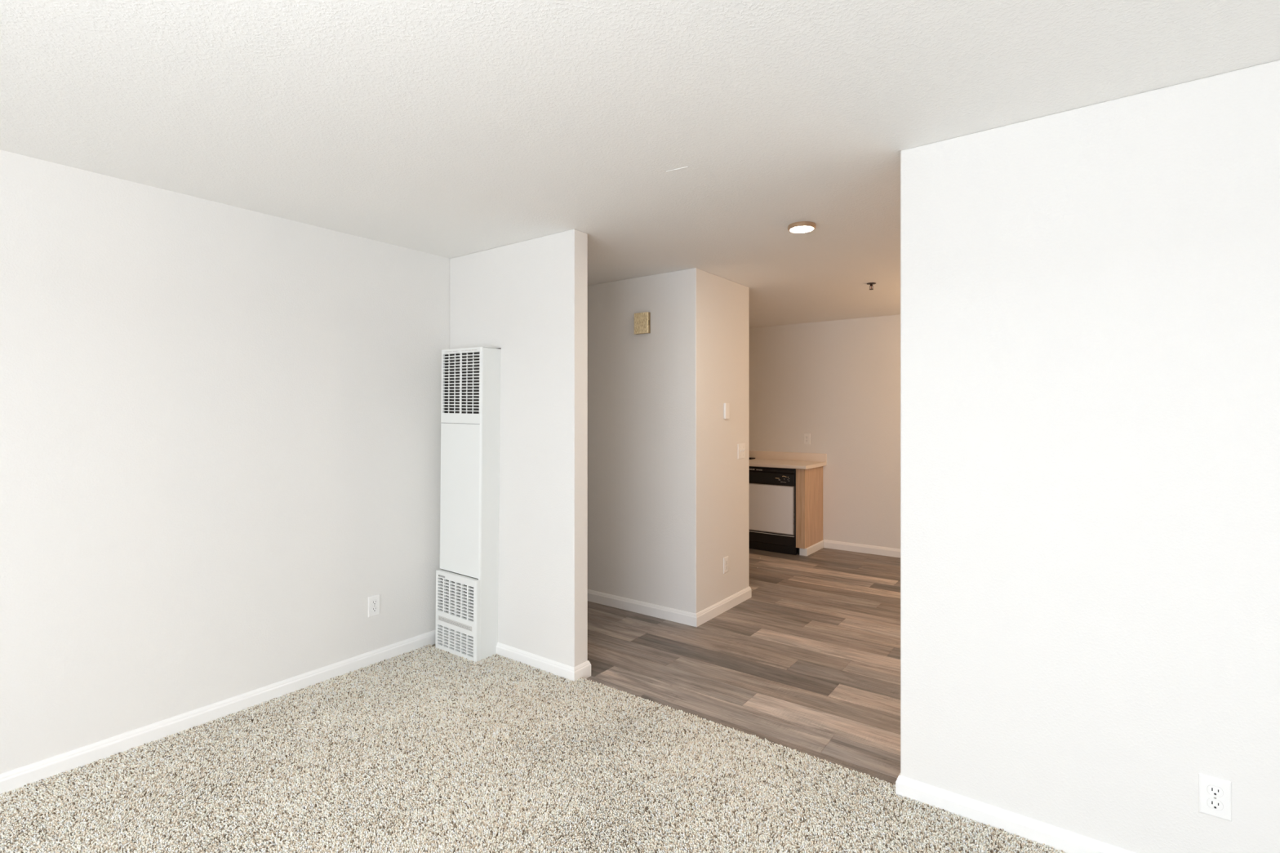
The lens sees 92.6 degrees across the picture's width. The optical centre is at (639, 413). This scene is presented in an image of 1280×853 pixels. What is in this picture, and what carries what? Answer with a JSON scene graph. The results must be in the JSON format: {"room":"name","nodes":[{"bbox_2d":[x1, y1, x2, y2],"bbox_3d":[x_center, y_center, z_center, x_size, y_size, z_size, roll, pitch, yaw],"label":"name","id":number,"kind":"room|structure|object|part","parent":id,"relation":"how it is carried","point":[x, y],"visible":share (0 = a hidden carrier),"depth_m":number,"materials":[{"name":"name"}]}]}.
{"room":"empty living room","nodes":[
{"label":"empty living room","id":0,"kind":"room"},
{"bbox_2d":[0,149,449,773],"bbox_3d":[-2.770,0.232,1.899,0.112,2.446,5.312,0,0,36],"label":"wall","id":1,"kind":"structure","parent":0,"point":[220,423],"depth_m":2.78,"materials":[{"name":"white paint"}]},
{"bbox_2d":[0,630,435,794],"bbox_3d":[-2.720,1.402,1.863,0.014,0.090,5.088,0,0,36],"label":"baseboard","id":2,"kind":"structure","parent":1,"relation":"attached to","point":[17,778],"depth_m":2.79,"materials":[{"name":"paint"}]},
{"bbox_2d":[368,594,379,617],"bbox_3d":[-1.521,1.102,3.502,0.008,0.115,0.071,0,0,36],"label":"wall outlet","id":3,"kind":"object","parent":1,"relation":"attached to","point":[373,601],"visible":1,"depth_m":3.50,"materials":[{"name":"white plastic"}]},
{"bbox_2d":[371,606,377,612],"bbox_3d":[-1.519,1.122,3.501,0.004,0.028,0.034,0,0,36],"label":"receptacle","id":4,"kind":"object","parent":3,"relation":"attached to","point":[374,609],"depth_m":3.50,"materials":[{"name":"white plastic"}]},
{"bbox_2d":[371,599,377,605],"bbox_3d":[-1.519,1.083,3.501,0.004,0.029,0.036,0,0,36],"label":"receptacle","id":5,"kind":"object","parent":3,"relation":"attached to","point":[374,602],"depth_m":3.50,"materials":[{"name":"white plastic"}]},
{"bbox_2d":[449,229,587,666],"bbox_3d":[-0.754,0.232,3.645,1.075,2.446,0.112,0,0,36],"label":"wall","id":6,"kind":"structure","parent":0,"point":[527,300],"depth_m":3.44,"materials":[{"name":"white paint"}]},
{"bbox_2d":[435,346,500,662],"bbox_3d":[-1.037,0.528,3.680,0.378,1.832,0.168,1,1,36],"label":"wall heater","id":7,"kind":"object","parent":6,"relation":"attached to","point":[467,582],"visible":1,"depth_m":3.61,"materials":[{"name":"metal"}]},
{"bbox_2d":[439,617,470,630],"bbox_3d":[-1.097,1.245,3.621,0.303,0.016,0.001,1,1,36],"label":"print","id":8,"kind":"object","parent":7,"relation":"attached to","point":[451,622],"depth_m":3.62},
{"bbox_3d":[-1.072,0.508,3.643,0.364,0.893,0.012,1,1,36],"label":"panel","id":9,"kind":"part","parent":7,"relation":"part of","materials":[{"name":"metal"}]},
{"bbox_2d":[440,346,480,423],"bbox_3d":[-1.064,-0.162,3.638,0.370,0.449,0.012,0,0,36],"label":"grille","id":10,"kind":"object","parent":7,"relation":"attached to","point":[446,418],"depth_m":3.63,"materials":[{"name":"metal"}]},
{"bbox_3d":[-1.026,0.526,3.696,0.376,1.821,0.128,1,1,36],"label":"casing","id":11,"kind":"part","parent":7,"relation":"part of","materials":[{"name":"metal"}]},
{"bbox_2d":[496,642,591,681],"bbox_3d":[-1.675,1.408,4.321,3.387,0.090,0.138,0,0,36],"label":"baseboard","id":12,"kind":"structure","parent":6,"relation":"attached to","point":[583,670],"depth_m":3.39,"materials":[{"name":"paint"}]},
{"bbox_2d":[0,0,1279,328],"bbox_3d":[0.089,-1.050,2.320,8.824,0.122,9.371,0,0,36],"label":"ceiling","id":13,"kind":"structure","parent":0,"point":[673,135],"depth_m":1.93,"materials":[{"name":"white paint"}]},
{"bbox_2d":[787,221,815,233],"bbox_3d":[0.853,-0.980,3.228,0.144,0.024,0.144,0,0,36],"label":"recessed light","id":14,"kind":"object","parent":13,"relation":"in","point":[800,227],"visible":1,"depth_m":3.19,"materials":[{"name":"white plastic"}]},
{"bbox_2d":[790,226,813,232],"bbox_3d":[0.853,-0.974,3.228,0.121,0.014,0.121,0,0,36],"label":"diffuser","id":15,"kind":"object","parent":14,"relation":"attached to","point":[793,228],"depth_m":3.22,"materials":[{"name":"white plastic"}]},
{"bbox_2d":[866,282,875,289],"bbox_3d":[1.765,-0.968,4.670,0.068,0.048,0.068,0,0,36],"label":"sprinkler","id":16,"kind":"object","parent":13,"relation":"attached to","point":[871,284],"visible":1,"depth_m":4.66,"materials":[{"name":"metal"}]},
{"bbox_2d":[587,267,749,613],"bbox_3d":[-0.769,0.232,5.507,3.446,2.446,0.810,0,0,36],"label":"wall","id":17,"kind":"structure","parent":0,"point":[668,485],"depth_m":4.43,"materials":[{"name":"white paint"}]},
{"bbox_2d":[634,311,650,334],"bbox_3d":[0.016,-0.647,4.407,0.124,0.149,0.037,0,0,36],"label":"door chime","id":18,"kind":"object","parent":17,"relation":"attached to","point":[642,320],"visible":1,"depth_m":4.38,"materials":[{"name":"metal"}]},
{"bbox_2d":[587,586,751,626],"bbox_3d":[-0.764,1.408,5.503,3.459,0.090,0.836,0,0,36],"label":"baseboard","id":19,"kind":"structure","parent":17,"relation":"attached to","point":[683,617],"depth_m":4.42,"materials":[{"name":"paint"}]},
{"bbox_2d":[723,555,728,573],"bbox_3d":[0.633,1.116,4.501,0.008,0.115,0.071,0,0,36],"label":"wall outlet","id":20,"kind":"object","parent":17,"relation":"attached to","point":[725,559],"visible":1,"depth_m":4.49,"materials":[{"name":"white plastic"}]},
{"bbox_2d":[724,403,728,418],"bbox_3d":[0.636,-0.016,4.497,0.017,0.115,0.057,0,0,36],"label":"wall box","id":21,"kind":"object","parent":17,"relation":"attached to","point":[726,405],"visible":1,"depth_m":4.48,"materials":[{"name":"white plastic"}]},
{"bbox_2d":[737,443,745,458],"bbox_3d":[0.785,0.292,4.699,0.018,0.115,0.118,0,0,36],"label":"light switch","id":22,"kind":"object","parent":17,"relation":"attached to","point":[741,447],"visible":1,"depth_m":4.70,"materials":[{"name":"white plastic"}]},
{"bbox_2d":[586,547,900,784],"bbox_3d":[0.089,1.509,2.320,8.824,0.120,9.371,0,0,36],"label":"floor","id":23,"kind":"structure","parent":0,"point":[809,663],"depth_m":3.62,"materials":[{"name":"plastic"}]},
{"bbox_2d":[0,644,1064,852],"bbox_3d":[-0.535,1.438,0.292,5.408,0.032,5.144,0,0,36],"label":"carpet","id":24,"kind":"object","parent":23,"relation":"on","point":[428,748],"visible":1,"depth_m":2.34,"materials":[{"name":"beige carpet"}]},
{"bbox_2d":[749,466,796,555],"bbox_3d":[1.476,1.009,6.604,0.612,0.880,0.537,0,0,36],"label":"dishwasher","id":25,"kind":"object","parent":23,"relation":"on","point":[772,491],"visible":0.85,"depth_m":6.37,"materials":[{"name":"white metal"}]},
{"bbox_3d":[1.334,0.996,6.421,0.576,0.482,0.020,0,0,36],"label":"door panel","id":26,"kind":"part","parent":25,"relation":"part of","materials":[{"name":"white metal"}]},
{"bbox_3d":[1.333,0.996,6.419,0.589,0.498,0.023,0,0,36],"label":"trim frame","id":27,"kind":"part","parent":25,"relation":"part of","materials":[{"name":"white metal"}]},
{"bbox_3d":[1.337,1.310,6.420,0.598,0.102,0.018,0,0,36],"label":"panel","id":28,"kind":"part","parent":25,"relation":"part of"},
{"bbox_3d":[1.335,0.664,6.417,0.598,0.161,0.032,0,0,36],"label":"control panel","id":29,"kind":"part","parent":25,"relation":"part of","materials":[{"name":"black plastic"}]},
{"bbox_3d":[1.333,1.261,6.415,0.592,0.004,0.010,0,0,36],"label":"edge trim","id":30,"kind":"part","parent":25,"relation":"part of","materials":[{"name":"metal"}]},
{"bbox_3d":[1.351,1.407,6.431,0.608,0.080,0.030,0,0,36],"label":"kick plate","id":31,"kind":"part","parent":25,"relation":"part of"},
{"bbox_3d":[1.473,0.682,6.297,0.205,0.101,0.004,0,0,36],"label":"control plate","id":32,"kind":"part","parent":25,"relation":"part of","materials":[{"name":"black plastic"}]},
{"bbox_2d":[795,466,823,555],"bbox_3d":[1.787,1.005,6.420,0.106,0.888,0.526,0,0,36],"label":"base cabinet","id":33,"kind":"object","parent":23,"relation":"on","point":[809,482],"visible":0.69,"depth_m":6.28,"materials":[{"name":"brown wood"}]},
{"bbox_3d":[1.819,0.966,6.408,0.019,0.810,0.507,0,0,36],"label":"panel","id":34,"kind":"part","parent":33,"relation":"part of","materials":[{"name":"brown wood"}]},
{"bbox_3d":[0.543,1.005,7.315,1.722,0.888,0.549,0,0,36],"label":"base cabinet","id":35,"kind":"object","parent":23,"relation":"on","visible":0},
{"bbox_2d":[749,450,826,469],"bbox_3d":[0.834,0.498,7.075,2.475,0.126,0.597,0,0,36],"label":"countertop","id":36,"kind":"structure","parent":35,"relation":"on","point":[798,460],"depth_m":6.66,"materials":[{"name":"laminate"}]},
{"bbox_2d":[749,314,900,549],"bbox_3d":[2.826,0.232,6.053,8.600,2.446,0.112,0,0,36],"label":"wall","id":37,"kind":"structure","parent":0,"point":[837,383],"depth_m":6.49,"materials":[{"name":"white paint"}]},
{"bbox_2d":[749,450,826,462],"bbox_3d":[1.004,0.481,7.308,2.475,0.092,0.020,0,0,36],"label":"backsplash","id":38,"kind":"structure","parent":37,"relation":"attached to","point":[797,456],"depth_m":6.82,"materials":[{"name":"laminate"}]},
{"bbox_2d":[804,433,809,444],"bbox_3d":[1.831,0.284,6.710,0.071,0.115,0.008,0,0,36],"label":"wall outlet","id":39,"kind":"object","parent":37,"relation":"attached to","point":[806,436],"visible":1,"depth_m":6.71,"materials":[{"name":"white plastic"}]},
{"bbox_2d":[823,539,900,557],"bbox_3d":[4.120,1.408,5.027,5.300,0.090,0.014,0,0,36],"label":"baseboard","id":40,"kind":"structure","parent":37,"relation":"attached to","point":[877,550],"depth_m":6.35,"materials":[{"name":"paint"}]},
{"bbox_2d":[900,59,1279,852],"bbox_3d":[2.454,0.232,1.294,3.573,2.446,0.112,0,0,36],"label":"wall","id":41,"kind":"structure","parent":0,"point":[1090,295],"depth_m":1.95,"materials":[{"name":"white paint"}]},
{"bbox_2d":[895,773,1134,852],"bbox_3d":[2.448,1.408,1.298,3.586,0.090,0.138,0,0,36],"label":"baseboard","id":42,"kind":"structure","parent":41,"relation":"attached to","point":[1068,842],"depth_m":2.10,"materials":[{"name":"paint"}]},
{"bbox_2d":[1198,773,1231,822],"bbox_3d":[1.680,1.123,1.788,0.071,0.115,0.008,0,0,36],"label":"wall outlet","id":43,"kind":"object","parent":41,"relation":"attached to","point":[1215,794],"visible":1,"depth_m":1.78,"materials":[{"name":"white plastic"}]},
{"bbox_2d":[1206,798,1223,810],"bbox_3d":[1.679,1.142,1.786,0.036,0.029,0.001,0,0,36],"label":"receptacle","id":44,"kind":"object","parent":43,"relation":"attached to","point":[1212,804],"depth_m":1.78,"materials":[{"name":"white plastic"}]},
{"bbox_2d":[1206,785,1223,797],"bbox_3d":[1.679,1.103,1.786,0.036,0.029,0.001,0,0,36],"label":"receptacle","id":45,"kind":"object","parent":43,"relation":"attached to","point":[1212,791],"depth_m":1.78,"materials":[{"name":"white plastic"}]}
]}

